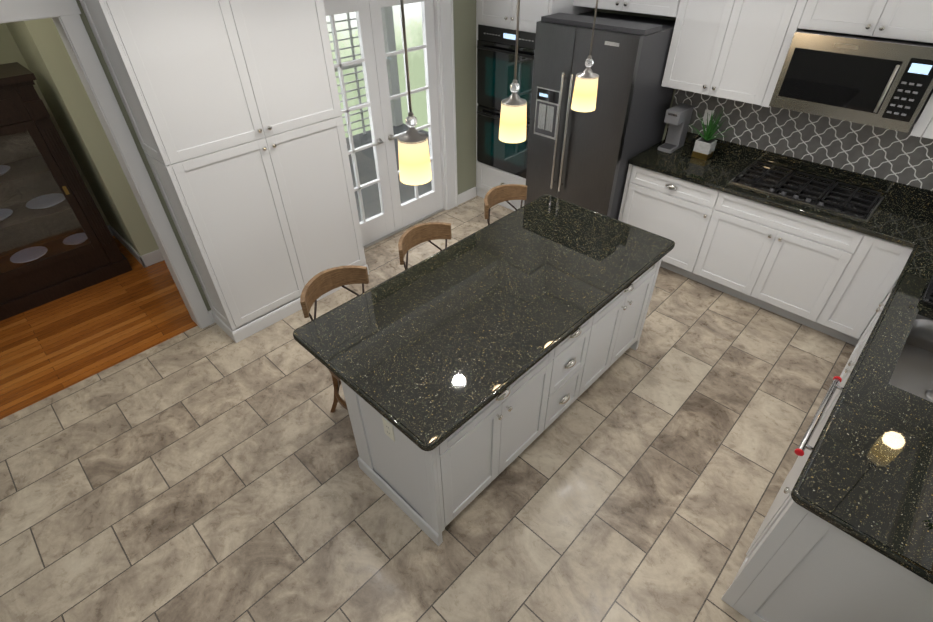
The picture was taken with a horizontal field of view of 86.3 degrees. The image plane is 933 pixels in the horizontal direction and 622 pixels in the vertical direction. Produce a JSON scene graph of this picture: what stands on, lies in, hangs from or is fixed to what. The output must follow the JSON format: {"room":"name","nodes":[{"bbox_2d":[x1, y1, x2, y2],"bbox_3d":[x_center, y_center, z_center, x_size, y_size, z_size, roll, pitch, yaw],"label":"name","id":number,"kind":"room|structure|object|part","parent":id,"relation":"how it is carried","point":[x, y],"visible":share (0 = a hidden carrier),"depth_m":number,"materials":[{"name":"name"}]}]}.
{"room":"kitchen","nodes":[
{"label":"kitchen","id":0,"kind":"room"},
{"bbox_2d":[0,18,158,255],"bbox_3d":[-3.833,-0.901,3.001,2.099,2.800,3.380,31,48,33],"label":"wall","id":1,"kind":"structure","parent":0,"point":[37,48],"depth_m":3.98,"materials":[{"name":"beige paint"}]},
{"bbox_2d":[108,225,147,266],"bbox_3d":[-3.268,-0.627,4.790,0.836,0.115,0.018,31,48,33],"label":"baseboard","id":2,"kind":"structure","parent":1,"relation":"attached to","point":[114,233],"depth_m":4.75,"materials":[{"name":"white wood"}]},
{"bbox_2d":[0,236,197,419],"bbox_3d":[-3.781,0.234,3.871,2.200,0.060,3.380,31,48,33],"label":"floor","id":3,"kind":"structure","parent":0,"point":[48,349],"depth_m":3.90,"materials":[{"name":"brown wood"}]},
{"bbox_2d":[0,62,132,320],"bbox_3d":[-3.630,-0.875,3.862,0.505,1.675,1.145,31,48,33],"label":"china cabinet","id":4,"kind":"object","parent":3,"relation":"on","point":[57,241],"visible":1,"depth_m":4.06,"materials":[{"name":"brown wood"}]},
{"bbox_2d":[76,0,476,310],"bbox_3d":[-1.864,-1.183,3.316,0.150,2.800,7.020,31,48,33],"label":"wall","id":5,"kind":"structure","parent":0,"point":[464,15],"depth_m":4.66,"materials":[{"name":"grey paint"}]},
{"bbox_2d":[0,0,212,328],"bbox_3d":[-2.611,-0.464,2.871,0.196,2.255,1.560,31,48,33],"label":"trim","id":6,"kind":"structure","parent":5,"relation":"attached to","point":[64,15],"depth_m":2.95,"materials":[{"name":"white wood"}]},
{"bbox_2d":[208,187,476,322],"bbox_3d":[-0.956,-0.651,4.780,0.016,0.115,3.069,31,48,33],"label":"baseboard","id":7,"kind":"structure","parent":5,"relation":"attached to","point":[467,195],"depth_m":5.53,"materials":[{"name":"white wood"}]},
{"bbox_2d":[323,0,444,248],"bbox_3d":[-0.744,-1.611,4.412,0.139,2.066,1.345,31,48,33],"label":"french door","id":8,"kind":"structure","parent":5,"relation":"in","point":[395,216],"depth_m":4.39,"materials":[{"name":"white wood"}]},
{"bbox_2d":[433,0,457,209],"bbox_3d":[-0.731,-1.664,4.353,0.138,2.223,1.715,31,48,33],"label":"door frame","id":9,"kind":"structure","parent":5,"relation":"attached to","point":[444,32],"depth_m":4.71,"materials":[{"name":"white wood"}]},
{"bbox_2d":[0,195,854,621],"bbox_3d":[-0.079,0.920,2.954,4.720,0.060,6.870,31,48,33],"label":"floor","id":10,"kind":"structure","parent":0,"point":[214,473],"depth_m":2.80,"materials":[{"name":"tile"}]},
{"bbox_2d":[79,0,368,342],"bbox_3d":[-1.451,-1.095,3.434,0.387,2.505,1.257,31,48,33],"label":"pantry","id":11,"kind":"object","parent":10,"relation":"on","point":[233,108],"visible":0.94,"depth_m":3.21,"materials":[{"name":"white wood"}]},
{"bbox_2d":[300,265,368,412],"bbox_3d":[-0.638,0.257,2.970,0.467,0.974,0.445,29,48,32],"label":"stool","id":12,"kind":"object","parent":10,"relation":"on","point":[317,286],"visible":0.15,"depth_m":2.84,"materials":[{"name":"brown wood"}]},
{"bbox_2d":[398,222,451,269],"bbox_3d":[-0.172,-0.059,3.353,0.467,0.974,0.445,31,48,33],"label":"stool","id":13,"kind":"object","parent":10,"relation":"on","point":[411,237],"visible":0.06,"depth_m":3.22,"materials":[{"name":"brown wood"}]},
{"bbox_2d":[336,251,669,545],"bbox_3d":[0.324,0.262,3.015,0.704,0.880,2.030,31,48,33],"label":"kitchen island","id":14,"kind":"object","parent":10,"relation":"on","point":[432,490],"depth_m":2.59,"materials":[{"name":"white wood"}]},
{"bbox_2d":[381,416,395,441],"bbox_3d":[-0.363,0.552,2.316,0.072,0.116,0.008,31,48,33],"label":"outlet","id":15,"kind":"object","parent":14,"relation":"attached to","point":[389,429],"depth_m":2.31,"materials":[{"name":"beige plastic"}]},
{"bbox_2d":[293,195,674,454],"bbox_3d":[0.218,-0.150,2.798,1.010,0.036,2.115,31,48,33],"label":"island countertop","id":16,"kind":"structure","parent":14,"relation":"on","point":[429,347],"depth_m":2.57,"materials":[{"name":"black stone"}]},
{"bbox_2d":[484,184,526,224],"bbox_3d":[0.369,-0.417,3.788,0.445,0.974,0.467,-32,48,-32],"label":"stool","id":17,"kind":"object","parent":10,"relation":"on","point":[499,194],"visible":0.12,"depth_m":3.66,"materials":[{"name":"brown wood"}]},
{"bbox_2d":[476,0,592,210],"bbox_3d":[0.580,-2.232,4.809,0.836,2.505,0.704,31,48,33],"label":"tall cabinet","id":18,"kind":"object","parent":10,"relation":"on","point":[498,162],"visible":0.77,"depth_m":4.62,"materials":[{"name":"white"}]},
{"bbox_2d":[476,24,546,181],"bbox_3d":[0.370,-1.951,4.755,0.756,1.300,0.096,31,48,33],"label":"oven","id":19,"kind":"object","parent":18,"relation":"in","point":[496,43],"depth_m":4.70,"materials":[{"name":"black glass"}]},
{"bbox_2d":[524,11,674,219],"bbox_3d":[1.145,-1.563,4.474,0.903,1.872,0.849,31,48,33],"label":"fridge","id":20,"kind":"object","parent":10,"relation":"on","point":[581,159],"visible":0.88,"depth_m":4.04,"materials":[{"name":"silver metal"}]},
{"bbox_2d":[756,496,780,535],"bbox_3d":[1.782,0.940,2.147,0.700,0.879,0.665,31,48,33],"label":"base cabinet","id":21,"kind":"object","parent":10,"relation":"on","point":[774,505],"depth_m":2.47,"materials":[{"name":"white wood"}]},
{"bbox_2d":[721,496,932,621],"bbox_3d":[1.518,1.114,1.936,0.700,0.879,0.217,31,48,33],"label":"base cabinet","id":22,"kind":"object","parent":10,"relation":"on","point":[796,568],"depth_m":1.88,"materials":[{"name":"white wood"}]},
{"bbox_2d":[618,160,932,583],"bbox_3d":[1.512,-0.139,2.761,2.683,0.035,2.331,31,48,33],"label":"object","id":23,"kind":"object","parent":22,"relation":"on","point":[863,466],"depth_m":3.21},
{"bbox_2d":[881,308,932,403],"bbox_3d":[2.245,0.339,2.320,0.540,0.196,0.820,31,48,33],"label":"sink","id":24,"kind":"object","parent":23,"relation":"in","point":[911,367],"depth_m":2.52,"materials":[{"name":"silver metal"}]},
{"bbox_2d":[917,272,932,307],"bbox_3d":[2.637,-0.032,2.555,0.450,0.030,0.355,31,48,33],"label":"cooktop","id":25,"kind":"object","parent":23,"relation":"in","point":[927,296],"depth_m":2.63,"materials":[{"name":"black metal"}]},
{"bbox_2d":[629,140,932,247],"bbox_3d":[2.542,-0.818,3.586,2.683,0.034,0.637,31,48,33],"label":"countertop","id":26,"kind":"structure","parent":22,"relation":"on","point":[839,201],"depth_m":3.57,"materials":[{"name":"black stone"}]},
{"bbox_2d":[657,103,693,152],"bbox_3d":[1.764,-1.542,4.202,0.118,0.335,0.252,31,48,33],"label":"coffee maker","id":27,"kind":"object","parent":26,"relation":"on","point":[678,118],"visible":1,"depth_m":4.18,"materials":[{"name":"grey plastic"}]},
{"bbox_2d":[688,110,733,159],"bbox_3d":[1.974,-1.446,4.031,0.331,0.394,0.308,31,48,33],"label":"agave plant","id":28,"kind":"object","parent":26,"relation":"on","point":[704,147],"visible":1,"depth_m":4.04,"materials":[{"name":"plant"}]},
{"bbox_2d":[729,160,884,221],"bbox_3d":[2.468,-0.903,3.627,0.900,0.045,0.470,31,48,33],"label":"cooktop","id":29,"kind":"object","parent":26,"relation":"in","point":[857,205],"depth_m":3.57,"materials":[{"name":"black metal"}]},
{"bbox_2d":[593,8,675,140],"bbox_3d":[2.255,-1.722,3.911,4.670,2.800,0.150,31,48,33],"label":"wall","id":30,"kind":"structure","parent":0,"point":[639,15],"depth_m":4.24,"materials":[{"name":"grey paint"}]},
{"bbox_2d":[573,0,680,19],"bbox_3d":[1.330,-2.682,3.841,0.913,0.604,0.327,31,48,33],"label":"upper cabinet","id":31,"kind":"object","parent":30,"relation":"attached to","point":[668,8],"depth_m":3.83,"materials":[{"name":"white wood"}]},
{"bbox_2d":[702,109,713,124],"bbox_3d":[2.012,-1.611,4.145,0.075,0.118,0.008,31,48,33],"label":"outlet","id":32,"kind":"object","parent":30,"relation":"attached to","point":[709,112],"visible":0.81,"depth_m":4.13,"materials":[{"name":"white plastic"}]},
{"bbox_2d":[661,0,808,111],"bbox_3d":[1.938,-2.134,3.534,0.890,1.085,0.327,31,48,33],"label":"upper cabinet","id":33,"kind":"object","parent":30,"relation":"attached to","point":[731,51],"depth_m":3.56,"materials":[{"name":"white wood"}]},
{"bbox_2d":[665,128,932,207],"bbox_3d":[2.754,-1.014,3.713,2.683,0.106,0.022,31,48,33],"label":"backsplash","id":34,"kind":"structure","parent":30,"relation":"attached to","point":[878,184],"depth_m":3.73,"materials":[{"name":"black stone"}]},
{"bbox_2d":[765,16,932,135],"bbox_3d":[2.532,-1.552,3.195,0.805,0.524,0.411,31,48,33],"label":"upper cabinet","id":35,"kind":"object","parent":30,"relation":"attached to","point":[859,73],"depth_m":3.08,"materials":[{"name":"white"}]},
{"bbox_2d":[768,23,932,132],"bbox_3d":[2.518,-1.515,3.207,0.805,0.460,0.451,31,48,33],"label":"microwave","id":36,"kind":"object","parent":35,"relation":"in","point":[882,81],"depth_m":3.08,"materials":[{"name":"silver metal"}]},
{"bbox_2d":[805,0,932,27],"bbox_3d":[2.557,-1.957,2.908,0.939,0.589,0.327,31,48,33],"label":"upper cabinet","id":37,"kind":"object","parent":30,"relation":"attached to","point":[915,13],"depth_m":2.93,"materials":[{"name":"white wood"}]},
{"bbox_2d":[905,96,932,143],"bbox_3d":[3.230,-1.365,2.556,1.037,1.085,0.327,31,48,33],"label":"upper cabinet","id":38,"kind":"object","parent":30,"relation":"attached to","point":[924,130],"depth_m":3.02,"materials":[{"name":"white wood"}]},
{"bbox_3d":[-0.955,-1.760,1.705,6.920,0.100,7.020,31,48,33],"label":"ceiling","id":39,"kind":"structure","parent":0,"visible":0},
{"bbox_2d":[398,0,431,184],"bbox_3d":[-0.196,-0.905,1.543,0.136,1.044,0.136,31,48,33],"label":"pendant light","id":40,"kind":"object","parent":39,"relation":"hanging from","point":[414,159],"visible":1,"depth_m":1.76,"materials":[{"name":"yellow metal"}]},
{"bbox_3d":[-0.197,-0.964,1.495,0.136,0.894,0.136,31,48,33],"label":"stem","id":41,"kind":"part","parent":40,"relation":"part of","materials":[{"name":"silver metal"}]},
{"bbox_3d":[-0.191,-0.558,1.822,0.120,0.155,0.120,31,48,33],"label":"lamp shade","id":42,"kind":"part","parent":40,"relation":"part of","materials":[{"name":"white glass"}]},
{"bbox_2d":[499,0,526,142],"bbox_3d":[0.196,-1.165,1.859,0.136,1.044,0.136,31,48,33],"label":"pendant light","id":43,"kind":"object","parent":39,"relation":"hanging from","point":[513,120],"visible":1,"depth_m":2.08,"materials":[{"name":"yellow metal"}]},
{"bbox_3d":[0.201,-0.819,2.138,0.120,0.155,0.120,31,48,33],"label":"lamp shade","id":44,"kind":"part","parent":43,"relation":"part of","materials":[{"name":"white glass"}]},
{"bbox_3d":[0.195,-1.224,1.812,0.136,0.894,0.136,31,48,33],"label":"stem","id":45,"kind":"part","parent":43,"relation":"part of","materials":[{"name":"silver metal"}]},
{"bbox_2d":[571,0,598,111],"bbox_3d":[0.581,-1.425,2.175,0.136,1.044,0.136,31,48,33],"label":"pendant light","id":46,"kind":"object","parent":39,"relation":"hanging from","point":[585,91],"visible":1,"depth_m":2.40,"materials":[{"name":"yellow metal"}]},
{"bbox_3d":[0.586,-1.079,2.454,0.120,0.155,0.120,31,48,33],"label":"lamp shade","id":47,"kind":"part","parent":46,"relation":"part of","materials":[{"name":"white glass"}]},
{"bbox_3d":[0.580,-1.484,2.128,0.136,0.894,0.136,31,48,33],"label":"stem","id":48,"kind":"part","parent":46,"relation":"part of","materials":[{"name":"silver metal"}]},
{"label":"outside","id":49,"kind":"structure","parent":0,"visible":0},
{"bbox_2d":[326,2,427,137],"bbox_3d":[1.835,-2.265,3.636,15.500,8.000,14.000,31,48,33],"label":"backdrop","id":50,"kind":"structure","parent":49,"point":[418,112],"depth_m":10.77,"materials":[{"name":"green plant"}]},
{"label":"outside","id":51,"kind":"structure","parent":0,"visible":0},
{"bbox_2d":[327,6,431,221],"bbox_3d":[-1.492,-2.505,5.244,2.548,2.670,3.810,31,48,33],"label":"porch","id":52,"kind":"object","parent":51,"point":[372,198],"depth_m":6.71,"materials":[{"name":"white paint"}]}
]}

